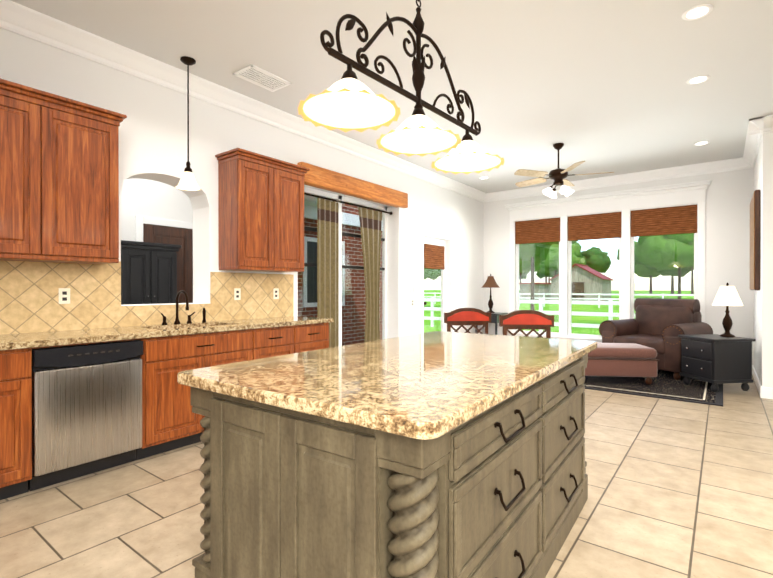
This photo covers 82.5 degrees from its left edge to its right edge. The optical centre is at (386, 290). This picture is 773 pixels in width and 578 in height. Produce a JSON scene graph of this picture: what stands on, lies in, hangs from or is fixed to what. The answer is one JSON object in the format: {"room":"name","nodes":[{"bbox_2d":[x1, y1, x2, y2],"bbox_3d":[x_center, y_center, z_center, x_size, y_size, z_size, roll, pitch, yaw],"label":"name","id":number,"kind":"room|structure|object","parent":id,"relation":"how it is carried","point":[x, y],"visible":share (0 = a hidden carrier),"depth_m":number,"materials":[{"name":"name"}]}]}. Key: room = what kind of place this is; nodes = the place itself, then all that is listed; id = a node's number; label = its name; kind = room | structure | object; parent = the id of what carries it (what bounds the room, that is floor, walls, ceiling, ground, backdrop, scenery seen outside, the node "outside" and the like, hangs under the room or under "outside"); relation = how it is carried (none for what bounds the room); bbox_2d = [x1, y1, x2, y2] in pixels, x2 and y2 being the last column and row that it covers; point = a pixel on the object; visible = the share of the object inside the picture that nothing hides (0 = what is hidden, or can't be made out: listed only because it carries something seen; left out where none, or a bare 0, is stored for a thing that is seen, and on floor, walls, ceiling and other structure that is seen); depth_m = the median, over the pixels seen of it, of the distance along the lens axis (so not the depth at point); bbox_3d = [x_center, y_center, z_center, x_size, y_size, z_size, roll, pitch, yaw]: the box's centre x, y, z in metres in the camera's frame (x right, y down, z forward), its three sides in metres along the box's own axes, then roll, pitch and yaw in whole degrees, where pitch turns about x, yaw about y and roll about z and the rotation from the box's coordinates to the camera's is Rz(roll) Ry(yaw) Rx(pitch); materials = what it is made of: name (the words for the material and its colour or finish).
{"room":"kitchen","nodes":[
{"label":"kitchen","id":0,"kind":"room"},
{"bbox_2d":[121,178,192,240],"bbox_3d":[-4.475,-0.350,3.956,0.150,3.150,6.150,0,0,37],"label":"wall","id":1,"kind":"structure","parent":0,"point":[149,198],"depth_m":5.68,"materials":[{"name":"white paint"}]},
{"bbox_2d":[135,216,192,302],"bbox_3d":[-2.899,0.139,5.880,0.022,2.160,0.840,0,0,37],"label":"door frame","id":2,"kind":"structure","parent":1,"relation":"attached to","point":[157,230],"depth_m":5.97,"materials":[{"name":"white"}]},
{"bbox_2d":[0,28,483,338],"bbox_3d":[-1.474,-0.352,4.717,0.300,3.150,11.300,0,0,37],"label":"wall","id":3,"kind":"structure","parent":0,"point":[153,135],"depth_m":4.26,"materials":[{"name":"white paint"}]},
{"bbox_2d":[0,86,55,257],"bbox_3d":[-2.535,-0.739,2.802,0.327,1.015,0.597,0,0,37],"label":"upper cabinet","id":4,"kind":"object","parent":3,"relation":"attached to","point":[27,121],"depth_m":2.84,"materials":[{"name":"brown wood"}]},
{"bbox_2d":[59,288,69,303],"bbox_3d":[-2.379,0.042,3.258,0.006,0.116,0.072,0,0,37],"label":"electrical outlet plate","id":5,"kind":"object","parent":3,"relation":"attached to","point":[64,295],"depth_m":3.25,"materials":[{"name":"beige plastic"}]},
{"bbox_2d":[40,102,123,261],"bbox_3d":[-2.269,-0.740,3.151,0.327,1.015,0.532,0,0,37],"label":"upper cabinet","id":6,"kind":"object","parent":3,"relation":"attached to","point":[59,191],"depth_m":3.10,"materials":[{"name":"brown wood"}]},
{"bbox_2d":[234,288,240,299],"bbox_3d":[-1.493,0.039,4.419,0.006,0.116,0.072,0,0,37],"label":"electrical outlet plate","id":7,"kind":"object","parent":3,"relation":"attached to","point":[237,291],"depth_m":4.42,"materials":[{"name":"beige plastic"}]},
{"bbox_2d":[0,0,487,201],"bbox_3d":[-1.305,-1.852,4.583,0.125,0.150,11.000,0,0,37],"label":"crown molding","id":8,"kind":"structure","parent":3,"relation":"attached to","point":[21,20],"depth_m":3.93,"materials":[{"name":"white wood"}]},
{"bbox_2d":[217,154,279,269],"bbox_3d":[-1.354,-0.739,4.352,0.327,1.025,0.468,0,0,37],"label":"upper cabinet","id":9,"kind":"object","parent":3,"relation":"attached to","point":[248,187],"depth_m":4.21,"materials":[{"name":"brown wood"}]},
{"bbox_2d":[273,288,278,298],"bbox_3d":[-1.202,0.037,4.800,0.006,0.116,0.072,0,0,37],"label":"electrical outlet plate","id":10,"kind":"object","parent":3,"relation":"attached to","point":[275,290],"depth_m":4.80,"materials":[{"name":"beige plastic"}]},
{"bbox_2d":[280,166,307,269],"bbox_3d":[-1.146,-0.740,4.624,0.327,1.025,0.468,0,0,37],"label":"upper cabinet","id":11,"kind":"object","parent":3,"relation":"attached to","point":[291,181],"depth_m":4.57,"materials":[{"name":"brown wood"}]},
{"bbox_2d":[304,193,392,347],"bbox_3d":[-0.514,-0.002,5.936,0.054,2.381,1.980,0,0,37],"label":"window curtain","id":12,"kind":"object","parent":3,"relation":"hanging from","point":[328,255],"visible":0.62,"depth_m":5.78,"materials":[{"name":"beige fabric"}]},
{"bbox_2d":[297,162,407,207],"bbox_3d":[-0.370,-1.361,5.903,0.135,0.220,2.130,0,0,37],"label":"header beam","id":13,"kind":"structure","parent":3,"relation":"attached to","point":[325,179],"depth_m":5.70,"materials":[{"name":"brown wood"}]},
{"bbox_2d":[424,268,441,331],"bbox_3d":[0.794,0.081,7.617,0.006,1.743,0.666,0,0,37],"label":"door glass","id":14,"kind":"object","parent":3,"relation":"attached to","point":[426,277],"visible":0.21,"depth_m":7.62,"materials":[{"name":"clear glass"}]},
{"bbox_2d":[420,227,453,332],"bbox_3d":[0.825,0.098,7.594,0.170,2.230,1.120,0,0,37],"label":"door frame","id":15,"kind":"structure","parent":3,"relation":"attached to","point":[430,236],"depth_m":7.87,"materials":[{"name":"white"}]},
{"bbox_2d":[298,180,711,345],"bbox_3d":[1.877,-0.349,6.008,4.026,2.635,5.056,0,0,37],"label":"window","id":16,"kind":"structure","parent":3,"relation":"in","point":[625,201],"depth_m":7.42,"materials":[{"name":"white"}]},
{"bbox_2d":[424,244,444,269],"bbox_3d":[0.828,-0.572,7.589,0.034,0.410,0.640,0,0,37],"label":"door blind","id":17,"kind":"object","parent":16,"relation":"attached to","point":[433,256],"visible":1,"depth_m":7.54,"materials":[{"name":"brown wood"}]},
{"bbox_2d":[515,217,559,243],"bbox_3d":[2.858,-1.117,8.362,0.831,0.440,0.046,0,0,37],"label":"blinds","id":18,"kind":"object","parent":16,"relation":"attached to","point":[540,230],"depth_m":8.34,"materials":[{"name":"brown wood"}]},
{"bbox_2d":[568,212,621,240],"bbox_3d":[3.655,-1.115,7.754,0.859,0.441,0.046,0,0,37],"label":"blinds","id":19,"kind":"object","parent":16,"relation":"attached to","point":[603,225],"depth_m":7.73,"materials":[{"name":"brown wood"}]},
{"bbox_2d":[631,204,696,236],"bbox_3d":[4.471,-1.113,7.132,0.892,0.442,0.046,0,0,37],"label":"blinds","id":20,"kind":"object","parent":16,"relation":"attached to","point":[666,221],"depth_m":7.10,"materials":[{"name":"brown wood"}]},
{"bbox_2d":[0,375,772,577],"bbox_3d":[1.051,1.329,2.798,10.350,0.200,11.300,0,0,37],"label":"floor","id":21,"kind":"structure","parent":0,"point":[679,489],"depth_m":2.50,"materials":[{"name":"tile"}]},
{"bbox_2d":[0,350,31,499],"bbox_3d":[-2.507,0.784,2.605,0.617,0.890,0.520,0,0,37],"label":"base cabinet","id":22,"kind":"object","parent":21,"relation":"on","point":[15,365],"depth_m":2.57,"materials":[{"name":"brown wood"}]},
{"bbox_2d":[28,340,142,490],"bbox_3d":[-2.146,0.789,3.051,0.616,0.870,0.620,0,0,37],"label":"dishwasher","id":23,"kind":"object","parent":21,"relation":"on","point":[86,409],"visible":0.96,"depth_m":2.83,"materials":[{"name":"silver metal"}]},
{"bbox_2d":[121,240,181,304],"bbox_3d":[-2.960,0.331,5.330,0.535,1.780,0.720,0,0,37],"label":"armoire","id":24,"kind":"object","parent":21,"relation":"on","point":[148,272],"visible":0.42,"depth_m":5.16,"materials":[{"name":"black wood"}]},
{"bbox_2d":[104,330,259,459],"bbox_3d":[-1.671,0.780,3.701,0.617,0.890,0.980,0,0,37],"label":"base cabinet","id":25,"kind":"object","parent":21,"relation":"on","point":[169,422],"depth_m":3.32,"materials":[{"name":"brown wood"}]},
{"bbox_2d":[0,314,333,349],"bbox_3d":[-2.619,0.320,2.435,0.642,0.040,5.972,0,0,37],"label":"countertop","id":26,"kind":"structure","parent":25,"relation":"on","point":[102,333],"depth_m":3.24,"materials":[{"name":"beige stone"}]},
{"bbox_2d":[164,326,179,329],"bbox_3d":[-1.642,0.424,3.715,0.414,0.202,0.724,0,0,37],"label":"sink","id":27,"kind":"object","parent":26,"relation":"in","point":[165,327],"depth_m":3.76,"materials":[{"name":"beige"}]},
{"bbox_2d":[160,290,207,325],"bbox_3d":[-1.736,0.147,3.859,0.210,0.295,0.420,0,0,37],"label":"faucet","id":28,"kind":"object","parent":26,"relation":"on","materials":[{"name":"black metal"}]},
{"bbox_2d":[260,326,299,358],"bbox_3d":[-1.267,0.779,4.231,0.617,0.890,0.588,0,0,37],"label":"base cabinet","id":29,"kind":"object","parent":21,"relation":"on","point":[277,340],"depth_m":4.08,"materials":[{"name":"brown wood"}]},
{"bbox_2d":[300,322,328,351],"bbox_3d":[-0.998,0.777,4.584,0.617,0.890,0.538,0,0,37],"label":"base cabinet","id":30,"kind":"object","parent":21,"relation":"on","point":[316,337],"depth_m":4.44,"materials":[{"name":"brown wood"}]},
{"bbox_2d":[190,347,596,577],"bbox_3d":[0.239,0.786,2.112,1.063,0.890,1.896,0,0,36],"label":"kitchen island","id":31,"kind":"object","parent":21,"relation":"on","point":[438,454],"depth_m":1.36,"materials":[{"name":"paint"}]},
{"bbox_2d":[177,331,596,446],"bbox_3d":[0.230,0.321,2.116,1.096,0.040,1.980,0,0,36],"label":"island countertop","id":32,"kind":"structure","parent":31,"relation":"on","point":[415,387],"depth_m":1.53,"materials":[{"name":"beige stone"}]},
{"bbox_2d":[444,308,490,333],"bbox_3d":[0.953,0.714,5.508,0.570,1.010,0.508,0,0,-5],"label":"dining chair","id":33,"kind":"object","parent":21,"relation":"on","point":[472,317],"visible":0.31,"depth_m":5.26,"materials":[{"name":"red fabric"}]},
{"bbox_2d":[475,312,507,334],"bbox_3d":[2.006,0.822,8.494,0.500,0.775,0.500,0,0,37],"label":"table","id":34,"kind":"object","parent":21,"relation":"on","point":[495,317],"visible":0.17,"depth_m":8.22,"materials":[{"name":"black"}]},
{"bbox_2d":[481,274,499,312],"bbox_3d":[2.006,0.057,8.491,0.350,0.750,0.350,0,0,37],"label":"light","id":35,"kind":"object","parent":34,"relation":"on","point":[490,282],"visible":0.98,"depth_m":8.44,"materials":[{"name":"brown metal"}]},
{"bbox_2d":[499,310,553,337],"bbox_3d":[1.530,0.716,4.979,0.570,1.010,0.508,0,0,5],"label":"dining chair","id":36,"kind":"object","parent":21,"relation":"on","point":[520,320],"visible":0.31,"depth_m":4.74,"materials":[{"name":"red fabric"}]},
{"bbox_2d":[584,370,722,405],"bbox_3d":[3.291,1.210,6.321,2.440,0.012,2.380,0,0,37],"label":"rug","id":37,"kind":"object","parent":21,"relation":"on","point":[665,385],"visible":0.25,"depth_m":5.48,"materials":[{"name":"black fabric"}]},
{"bbox_2d":[584,343,659,384],"bbox_3d":[2.986,0.971,5.936,1.004,0.470,0.644,0,0,7],"label":"ottoman","id":38,"kind":"object","parent":37,"relation":"on","point":[633,360],"visible":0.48,"depth_m":5.63,"materials":[{"name":"brown leather"}]},
{"bbox_2d":[599,298,712,379],"bbox_3d":[3.994,0.666,6.569,0.990,1.075,1.197,0,0,-33],"label":"armchair","id":39,"kind":"object","parent":37,"relation":"on","point":[659,326],"visible":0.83,"depth_m":6.46,"materials":[{"name":"brown leather"}]},
{"bbox_2d":[678,334,755,391],"bbox_3d":[4.070,0.891,5.476,0.574,0.632,0.550,0,0,-8],"label":"side table","id":40,"kind":"object","parent":37,"relation":"on","point":[714,359],"visible":1,"depth_m":5.25,"materials":[{"name":"black wood"}]},
{"bbox_2d":[712,283,742,336],"bbox_3d":[4.226,0.238,5.466,0.310,0.670,0.310,0,0,37],"label":"table lamp","id":41,"kind":"object","parent":40,"relation":"on","point":[727,296],"visible":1,"depth_m":5.41,"materials":[{"name":"white fabric"}]},
{"bbox_2d":[11,0,772,192],"bbox_3d":[1.051,-1.981,2.787,10.350,0.120,11.300,0,0,37],"label":"ceiling","id":42,"kind":"structure","parent":0,"point":[598,86],"depth_m":3.73,"materials":[{"name":"white paint"}]},
{"bbox_2d":[175,56,201,190],"bbox_3d":[-1.656,-1.386,3.683,0.202,1.074,0.202,0,0,37],"label":"light","id":43,"kind":"object","parent":42,"relation":"hanging from","point":[187,182],"visible":1,"depth_m":3.67,"materials":[{"name":"white glass"}]},
{"bbox_2d":[233,64,291,91],"bbox_3d":[-1.122,-1.919,4.003,0.280,0.011,0.440,0,0,37],"label":"ceiling vent","id":44,"kind":"object","parent":42,"relation":"in","point":[260,77],"visible":1,"depth_m":3.98,"materials":[{"name":"white metal"}]},
{"bbox_2d":[298,0,504,174],"bbox_3d":[0.142,-1.284,1.960,0.450,1.268,1.246,0,0,40],"label":"light","id":45,"kind":"object","parent":42,"relation":"hanging from","point":[348,101],"visible":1,"depth_m":1.87,"materials":[{"name":"white glass"}]},
{"bbox_2d":[514,143,613,197],"bbox_3d":[2.300,-1.587,5.880,1.274,0.688,1.229,0,0,37],"label":"ceiling fan","id":46,"kind":"object","parent":42,"relation":"hanging from","point":[558,175],"visible":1,"depth_m":5.78,"materials":[{"name":"beige wood"}]},
{"bbox_2d":[682,4,713,20],"bbox_3d":[2.147,-1.917,3.045,0.178,0.006,0.178,0,0,28],"label":"recessed light","id":47,"kind":"object","parent":42,"relation":"in","point":[697,12],"depth_m":3.04,"materials":[{"name":"white"}]},
{"bbox_2d":[686,75,709,84],"bbox_3d":[2.843,-1.920,4.024,0.178,0.006,0.178,0,0,28],"label":"recessed light","id":48,"kind":"object","parent":42,"relation":"in","point":[701,78],"depth_m":4.02,"materials":[{"name":"white"}]},
{"bbox_2d":[693,141,709,145],"bbox_3d":[4.133,-1.926,5.782,0.178,0.006,0.178,0,0,28],"label":"recessed light","id":49,"kind":"object","parent":42,"relation":"in","point":[702,142],"depth_m":5.79,"materials":[{"name":"white"}]},
{"bbox_2d":[483,168,753,364],"bbox_3d":[3.651,-0.363,7.820,4.690,3.150,0.150,0,0,37],"label":"wall","id":50,"kind":"structure","parent":0,"point":[728,196],"depth_m":6.71,"materials":[{"name":"white paint"}]},
{"bbox_2d":[488,158,748,201],"bbox_3d":[3.687,-1.862,7.614,4.090,0.150,0.125,0,0,37],"label":"crown molding","id":51,"kind":"structure","parent":50,"relation":"attached to","point":[733,164],"depth_m":7.30,"materials":[{"name":"white"}]},
{"bbox_2d":[753,132,772,387],"bbox_3d":[4.866,-0.356,5.668,0.150,3.150,1.800,0,0,37],"label":"wall","id":52,"kind":"structure","parent":0,"point":[763,310],"depth_m":4.98,"materials":[{"name":"white paint"}]},
{"bbox_2d":[740,129,761,167],"bbox_3d":[4.716,-1.856,5.695,0.125,0.150,1.650,0,0,37],"label":"crown molding","id":53,"kind":"structure","parent":52,"relation":"attached to","point":[752,143],"depth_m":5.87,"materials":[{"name":"white wood"}]},
{"bbox_2d":[750,190,759,289],"bbox_3d":[4.751,-0.601,5.692,0.058,1.200,1.100,0,0,37],"label":"picture frame","id":54,"kind":"object","parent":52,"relation":"attached to","point":[755,243],"visible":1,"depth_m":5.27,"materials":[{"name":"brown wood"}]},
{"bbox_2d":[752,365,760,392],"bbox_3d":[4.797,1.154,5.719,0.016,0.130,1.770,0,0,37],"label":"baseboard","id":55,"kind":"structure","parent":52,"relation":"attached to","point":[756,379],"depth_m":5.71,"materials":[{"name":"white"}]},
{"bbox_2d":[748,115,772,135],"bbox_3d":[5.687,-1.849,3.826,3.935,0.150,0.125,0,0,37],"label":"crown molding","id":56,"kind":"structure","parent":52,"relation":"attached to","point":[758,126],"depth_m":4.94,"materials":[{"name":"white wood"}]},
{"bbox_2d":[759,385,772,398],"bbox_3d":[5.766,1.160,3.848,3.826,0.130,0.020,0,0,37],"label":"baseboard","id":57,"kind":"structure","parent":52,"relation":"attached to","point":[765,392],"depth_m":4.97,"materials":[{"name":"white"}]},
{"label":"outside","id":58,"kind":"structure","parent":0,"visible":0},
{"bbox_2d":[424,290,693,334],"bbox_3d":[96.537,1.123,215.509,700.000,0.300,580.000,0,0,37],"label":"lawn","id":59,"kind":"structure","parent":58,"point":[579,308],"depth_m":36.05,"materials":[{"name":"green plant"}]},
{"bbox_2d":[298,195,381,345],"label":"glass door","id":60,"kind":"structure","parent":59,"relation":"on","point":[352,285],"depth_m":9.04,"materials":[{"name":"glass"}]},
{"bbox_2d":[424,292,693,331],"bbox_3d":[22.786,0.962,19.851,140.060,1.320,25.620,0,0,37],"label":"fence","id":61,"kind":"object","parent":59,"relation":"on","point":[432,318],"depth_m":16.82,"materials":[{"name":"white wood"}]},
{"bbox_2d":[424,233,693,309],"bbox_3d":[6.633,-8.794,118.054,266.823,20.180,182.179,0,0,37],"label":"trees","id":62,"kind":"object","parent":59,"relation":"on","point":[637,256],"depth_m":77.31,"materials":[{"name":"green plant"}]},
{"bbox_2d":[519,263,613,300],"bbox_3d":[26.419,-1.149,65.813,12.380,5.238,6.800,0,0,37],"label":"barn","id":63,"kind":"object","parent":59,"relation":"on","point":[586,285],"depth_m":61.92,"materials":[{"name":"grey wood"}]}
]}

